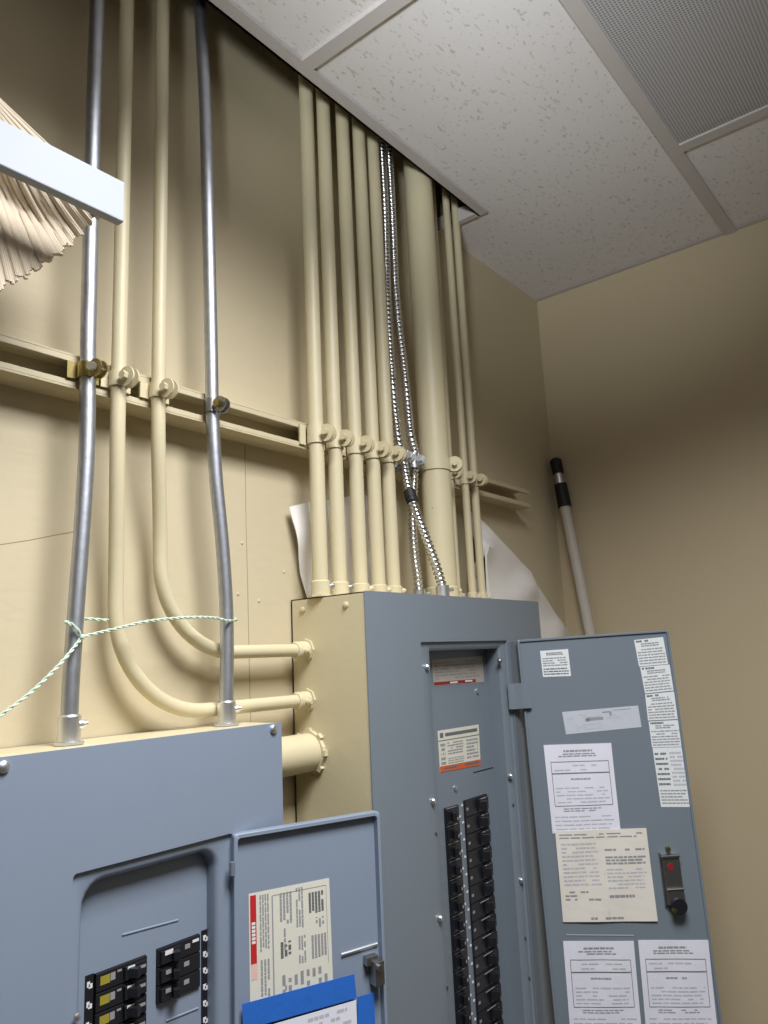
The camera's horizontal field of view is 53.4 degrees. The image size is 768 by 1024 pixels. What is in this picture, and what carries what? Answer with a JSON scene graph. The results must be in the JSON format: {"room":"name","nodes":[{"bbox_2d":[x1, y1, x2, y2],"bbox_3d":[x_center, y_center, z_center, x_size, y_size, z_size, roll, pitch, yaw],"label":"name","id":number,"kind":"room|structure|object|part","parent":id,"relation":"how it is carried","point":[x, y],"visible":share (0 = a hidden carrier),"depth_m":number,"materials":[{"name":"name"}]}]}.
{"room":"electrical room","nodes":[
{"label":"electrical room","id":0,"kind":"room"},
{"bbox_2d":[0,0,565,824],"bbox_3d":[-0.542,0.209,0.683,0.100,3.100,3.024,-11,-14,37],"label":"wall","id":1,"kind":"structure","parent":0,"point":[44,43],"depth_m":1.07,"materials":[{"name":"paint"}]},
{"bbox_2d":[0,531,72,544],"bbox_3d":[-0.386,0.029,0.847,0.002,0.028,0.099,-11,-14,37],"label":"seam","id":2,"kind":"structure","parent":1,"relation":"attached to","point":[72,531],"depth_m":0.85,"materials":[{"name":"beige"}]},
{"bbox_2d":[0,120,123,224],"bbox_3d":[-0.557,-0.340,0.557,0.200,0.140,0.699,-11,-14,37],"label":"rail","id":3,"kind":"object","parent":1,"relation":"attached to","point":[24,157],"visible":1,"depth_m":0.71,"materials":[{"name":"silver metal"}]},
{"bbox_2d":[0,98,100,290],"bbox_3d":[-0.369,-0.309,0.714,0.070,0.301,0.264,-10,-13,32],"label":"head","id":4,"kind":"object","parent":3,"relation":"hanging from","point":[36,226],"visible":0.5,"depth_m":0.76},
{"bbox_2d":[0,722,387,1023],"bbox_3d":[-0.201,0.607,0.794,0.173,0.730,0.472,-11,-14,37],"label":"electrical panel","id":5,"kind":"object","parent":1,"relation":"attached to","point":[158,876],"visible":1,"depth_m":0.82,"materials":[{"name":"grey metal"}]},
{"bbox_2d":[53,0,107,745],"bbox_3d":[-0.346,-0.344,0.901,0.042,1.190,0.041,5,-13,-33],"label":"conduit","id":6,"kind":"object","parent":5,"relation":"attached to","point":[91,370],"visible":0.91,"depth_m":0.86,"materials":[{"name":"silver metal"}]},
{"bbox_2d":[0,616,237,716],"bbox_3d":[-0.295,0.180,0.831,0.042,0.137,0.370,-10,-13,34],"label":"string","id":7,"kind":"object","parent":6,"relation":"attached to","point":[81,637],"visible":0.97,"depth_m":0.81,"materials":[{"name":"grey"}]},
{"bbox_2d":[194,0,241,726],"bbox_3d":[-0.227,-0.322,1.042,0.038,1.190,0.066,-9,-13,29],"label":"conduit","id":8,"kind":"object","parent":5,"relation":"attached to","point":[214,404],"visible":1,"depth_m":1.00,"materials":[{"name":"silver metal"}]},
{"bbox_2d":[242,974,374,1023],"bbox_3d":[-0.083,0.603,0.875,0.169,0.112,0.001,4,-13,-32],"label":"paper note","id":9,"kind":"object","parent":5,"relation":"attached to","point":[266,1010],"visible":1,"depth_m":0.89,"materials":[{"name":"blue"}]},
{"bbox_3d":[-0.082,0.582,0.885,0.195,0.420,0.012,4,-13,-32],"label":"door panel","id":10,"kind":"part","parent":5,"relation":"part of","materials":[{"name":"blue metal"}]},
{"bbox_2d":[245,448,250,721],"bbox_3d":[-0.191,0.118,1.074,0.002,0.444,0.008,-11,-14,37],"label":"seam","id":11,"kind":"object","parent":1,"relation":"attached to","point":[245,448],"depth_m":1.08,"materials":[{"name":"beige paint"}]},
{"bbox_2d":[0,333,529,510],"bbox_3d":[-0.227,-0.130,1.056,0.041,0.041,1.712,-11,-14,37],"label":"channel","id":12,"kind":"object","parent":1,"relation":"attached to","point":[24,364],"visible":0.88,"depth_m":1.00,"materials":[{"name":"beige metal"}]},
{"bbox_2d":[205,0,487,215],"bbox_3d":[-0.601,-0.788,0.596,0.023,0.030,2.575,-11,-14,37],"label":"trim","id":13,"kind":"structure","parent":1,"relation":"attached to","point":[230,10],"depth_m":1.24,"materials":[{"name":"grey metal"}]},
{"bbox_2d":[437,205,477,233],"bbox_3d":[0.153,-0.625,1.620,0.100,0.030,0.013,-11,-14,37],"label":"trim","id":14,"kind":"structure","parent":1,"relation":"attached to","point":[465,214],"depth_m":1.61,"materials":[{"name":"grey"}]},
{"bbox_2d":[291,591,721,1023],"bbox_3d":[0.214,0.692,1.129,0.381,1.136,0.574,-11,-14,37],"label":"electrical panel","id":15,"kind":"object","parent":1,"relation":"attached to","point":[435,715],"visible":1,"depth_m":1.22,"materials":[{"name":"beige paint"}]},
{"bbox_2d":[99,0,315,717],"bbox_3d":[-0.238,-0.319,1.063,0.057,1.187,0.346,-10,-13,32],"label":"conduit","id":16,"kind":"object","parent":15,"relation":"attached to","point":[122,377],"visible":0.98,"depth_m":0.90,"materials":[{"name":"metal"}]},
{"bbox_2d":[139,0,314,661],"bbox_3d":[-0.222,-0.351,1.091,0.056,1.117,0.291,-9,-13,31],"label":"conduit","id":17,"kind":"object","parent":15,"relation":"attached to","point":[161,389],"visible":0.95,"depth_m":0.96,"materials":[{"name":"metal"}]},
{"bbox_2d":[282,728,327,777],"bbox_3d":[-0.139,0.331,1.030,0.066,0.066,0.113,-11,-14,37],"label":"conduit","id":18,"kind":"object","parent":15,"relation":"attached to","point":[304,752],"visible":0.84,"depth_m":1.04,"materials":[{"name":"metal"}]},
{"bbox_2d":[298,74,336,597],"bbox_3d":[-0.109,-0.381,1.202,0.052,1.026,0.047,-11,-14,37],"label":"conduit","id":19,"kind":"object","parent":15,"relation":"attached to","point":[318,433],"visible":0.98,"depth_m":1.17,"materials":[{"name":"metal"}]},
{"bbox_2d":[289,494,370,597],"bbox_3d":[-0.077,0.048,1.211,0.015,0.184,0.198,-12,-14,39],"label":"sheet","id":20,"kind":"object","parent":15,"relation":"on","point":[300,514],"visible":0.27,"depth_m":1.17,"materials":[{"name":"white paper"}]},
{"bbox_2d":[316,88,354,594],"bbox_3d":[-0.083,-0.376,1.234,0.052,1.026,0.047,-11,-14,37],"label":"conduit","id":21,"kind":"object","parent":15,"relation":"attached to","point":[345,438],"visible":0.71,"depth_m":1.20,"materials":[{"name":"metal"}]},
{"bbox_2d":[335,103,374,592],"bbox_3d":[-0.053,-0.370,1.271,0.052,1.026,0.047,-11,-14,37],"label":"conduit","id":22,"kind":"object","parent":15,"relation":"attached to","point":[361,445],"visible":0.76,"depth_m":1.24,"materials":[{"name":"metal"}]},
{"bbox_2d":[351,116,391,591],"bbox_3d":[-0.025,-0.364,1.305,0.052,1.026,0.047,-11,-14,37],"label":"conduit","id":23,"kind":"object","parent":15,"relation":"attached to","point":[382,449],"visible":0.78,"depth_m":1.28,"materials":[{"name":"metal"}]},
{"bbox_2d":[365,127,406,592],"bbox_3d":[-0.001,-0.360,1.335,0.052,1.026,0.047,-11,-14,37],"label":"conduit","id":24,"kind":"object","parent":15,"relation":"attached to","point":[398,454],"visible":0.72,"depth_m":1.31,"materials":[{"name":"metal"}]},
{"bbox_2d":[385,143,429,594],"bbox_3d":[0.040,-0.350,1.397,0.047,1.026,0.038,-6,-11,15],"label":"conduit","id":25,"kind":"object","parent":15,"relation":"attached to","point":[420,460],"visible":0.73,"depth_m":1.37,"materials":[{"name":"metal"}]},
{"bbox_2d":[378,137,453,595],"bbox_3d":[0.043,-0.358,1.355,0.086,1.026,0.064,-11,-14,37],"label":"conduit","id":26,"kind":"object","parent":15,"relation":"attached to","point":[410,495],"visible":0.68,"depth_m":1.32,"materials":[{"name":"metal"}]},
{"bbox_2d":[403,157,462,596],"bbox_3d":[0.077,-0.347,1.416,0.086,1.026,0.075,7,-15,-41],"label":"conduit","id":27,"kind":"object","parent":15,"relation":"attached to","point":[437,506],"visible":0.81,"depth_m":1.38,"materials":[{"name":"metal"}]},
{"bbox_2d":[432,180,465,596],"bbox_3d":[0.115,-0.336,1.483,0.044,1.026,0.042,-11,-14,37],"label":"conduit","id":28,"kind":"object","parent":15,"relation":"attached to","point":[457,475],"visible":0.3,"depth_m":1.46,"materials":[{"name":"metal"}]},
{"bbox_2d":[455,498,460,582],"bbox_3d":[0.137,0.074,1.454,0.012,0.204,0.012,-11,-14,37],"label":"conduit","id":29,"kind":"object","parent":15,"relation":"attached to","point":[455,498],"visible":0.17,"depth_m":1.46,"materials":[{"name":"beige metal"}]},
{"bbox_2d":[442,188,480,597],"bbox_3d":[0.149,-0.330,1.526,0.041,1.026,0.039,-11,-14,37],"label":"conduit","id":30,"kind":"object","parent":15,"relation":"attached to","point":[469,477],"visible":0.84,"depth_m":1.50,"materials":[{"name":"metal"}]},
{"bbox_2d":[450,194,490,597],"bbox_3d":[0.171,-0.325,1.552,0.042,1.026,0.040,-11,-14,37],"label":"conduit","id":31,"kind":"object","parent":15,"relation":"attached to","point":[483,479],"visible":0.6,"depth_m":1.53,"materials":[{"name":"metal"}]},
{"bbox_2d":[544,743,619,833],"bbox_3d":[0.332,0.462,1.280,0.115,0.142,0.001,-3,-11,1],"label":"paper sheet","id":32,"kind":"object","parent":15,"relation":"attached to","point":[582,793],"visible":1,"depth_m":1.28,"materials":[{"name":"white paper"}]},
{"bbox_2d":[563,941,640,1023],"bbox_3d":[0.349,0.762,1.221,0.114,0.142,0.001,-3,-11,1],"label":"paper sheet","id":33,"kind":"object","parent":15,"relation":"attached to","point":[601,976],"visible":1,"depth_m":1.22,"materials":[{"name":"white paper"}]},
{"bbox_2d":[555,828,657,921],"bbox_3d":[0.364,0.596,1.251,0.153,0.144,0.002,-3,-11,1],"label":"paper sheet","id":34,"kind":"object","parent":15,"relation":"attached to","point":[605,875],"visible":1,"depth_m":1.25,"materials":[{"name":"beige paper"}]},
{"bbox_3d":[0.393,0.665,1.243,0.263,0.920,0.012,-4,-11,1],"label":"door panel","id":35,"kind":"part","parent":15,"relation":"part of","materials":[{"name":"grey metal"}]},
{"bbox_3d":[0.470,0.599,1.243,0.032,0.083,0.014,-4,-11,1],"label":"lock plate","id":36,"kind":"part","parent":15,"relation":"part of","materials":[{"name":"black metal"}]},
{"bbox_2d":[638,940,716,1023],"bbox_3d":[0.469,0.759,1.218,0.114,0.143,0.001,-3,-11,1],"label":"paper sheet","id":37,"kind":"object","parent":15,"relation":"attached to","point":[676,975],"visible":1,"depth_m":1.22,"materials":[{"name":"white paper"}]},
{"bbox_2d":[471,512,570,637],"bbox_3d":[0.343,0.798,1.542,0.047,1.590,0.427,-11,-14,37],"label":"sheet","id":38,"kind":"object","parent":1,"relation":"attached to","point":[507,577],"visible":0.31,"depth_m":1.61,"materials":[{"name":"white paper"}]},
{"bbox_2d":[231,0,767,298],"bbox_3d":[0.621,-0.975,-0.077,3.000,0.016,3.024,-11,-14,37],"label":"ceiling","id":39,"kind":"structure","parent":0,"point":[509,100],"depth_m":1.36,"materials":[{"name":"tile"}]},
{"bbox_2d":[302,0,411,69],"bbox_3d":[0.018,-0.726,1.067,0.347,0.030,0.024,-11,-14,37],"label":"trim","id":40,"kind":"structure","parent":39,"relation":"attached to","point":[383,9],"depth_m":1.11,"materials":[{"name":"grey metal"}]},
{"bbox_2d":[560,0,736,235],"bbox_3d":[-0.171,-0.807,0.541,0.024,0.006,3.024,-11,-14,37],"label":"trim","id":41,"kind":"structure","parent":39,"relation":"attached to","point":[578,10],"depth_m":1.29,"materials":[{"name":"grey metal"}]},
{"bbox_2d":[583,0,767,142],"bbox_3d":[0.586,-0.754,0.998,0.582,0.004,0.576,-11,-14,37],"label":"ceiling vent","id":42,"kind":"object","parent":39,"relation":"in","point":[702,65],"visible":1,"depth_m":1.18,"materials":[{"name":"white metal"}]},
{"bbox_2d":[679,105,767,151],"bbox_3d":[0.776,-0.717,1.228,0.586,0.006,0.024,-11,-14,37],"label":"trim","id":43,"kind":"structure","parent":39,"relation":"attached to","point":[759,113],"depth_m":1.36,"materials":[{"name":"grey metal"}]},
{"bbox_2d":[537,220,767,1023],"bbox_3d":[1.603,0.166,0.974,3.100,3.100,0.100,-11,-14,37],"label":"wall","id":44,"kind":"structure","parent":0,"point":[655,372],"depth_m":1.69,"materials":[{"name":"paint"}]},
{"bbox_2d":[535,216,767,301],"bbox_3d":[1.563,-0.783,1.081,3.000,0.002,0.014,-11,-14,37],"label":"trim","id":45,"kind":"structure","parent":44,"relation":"attached to","point":[765,217],"depth_m":1.81,"materials":[{"name":"grey metal"}]},
{"bbox_3d":[0.737,1.539,-0.565,3.200,0.100,3.224,-11,-14,37],"label":"floor","id":46,"kind":"structure","parent":0,"visible":0},
{"bbox_2d":[550,457,595,634],"bbox_3d":[0.559,0.864,1.617,0.256,2.069,0.033,-11,-14,37],"label":"pole","id":47,"kind":"object","parent":46,"relation":"on","point":[561,489],"visible":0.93,"depth_m":1.82,"materials":[{"name":"beige"}]}
]}

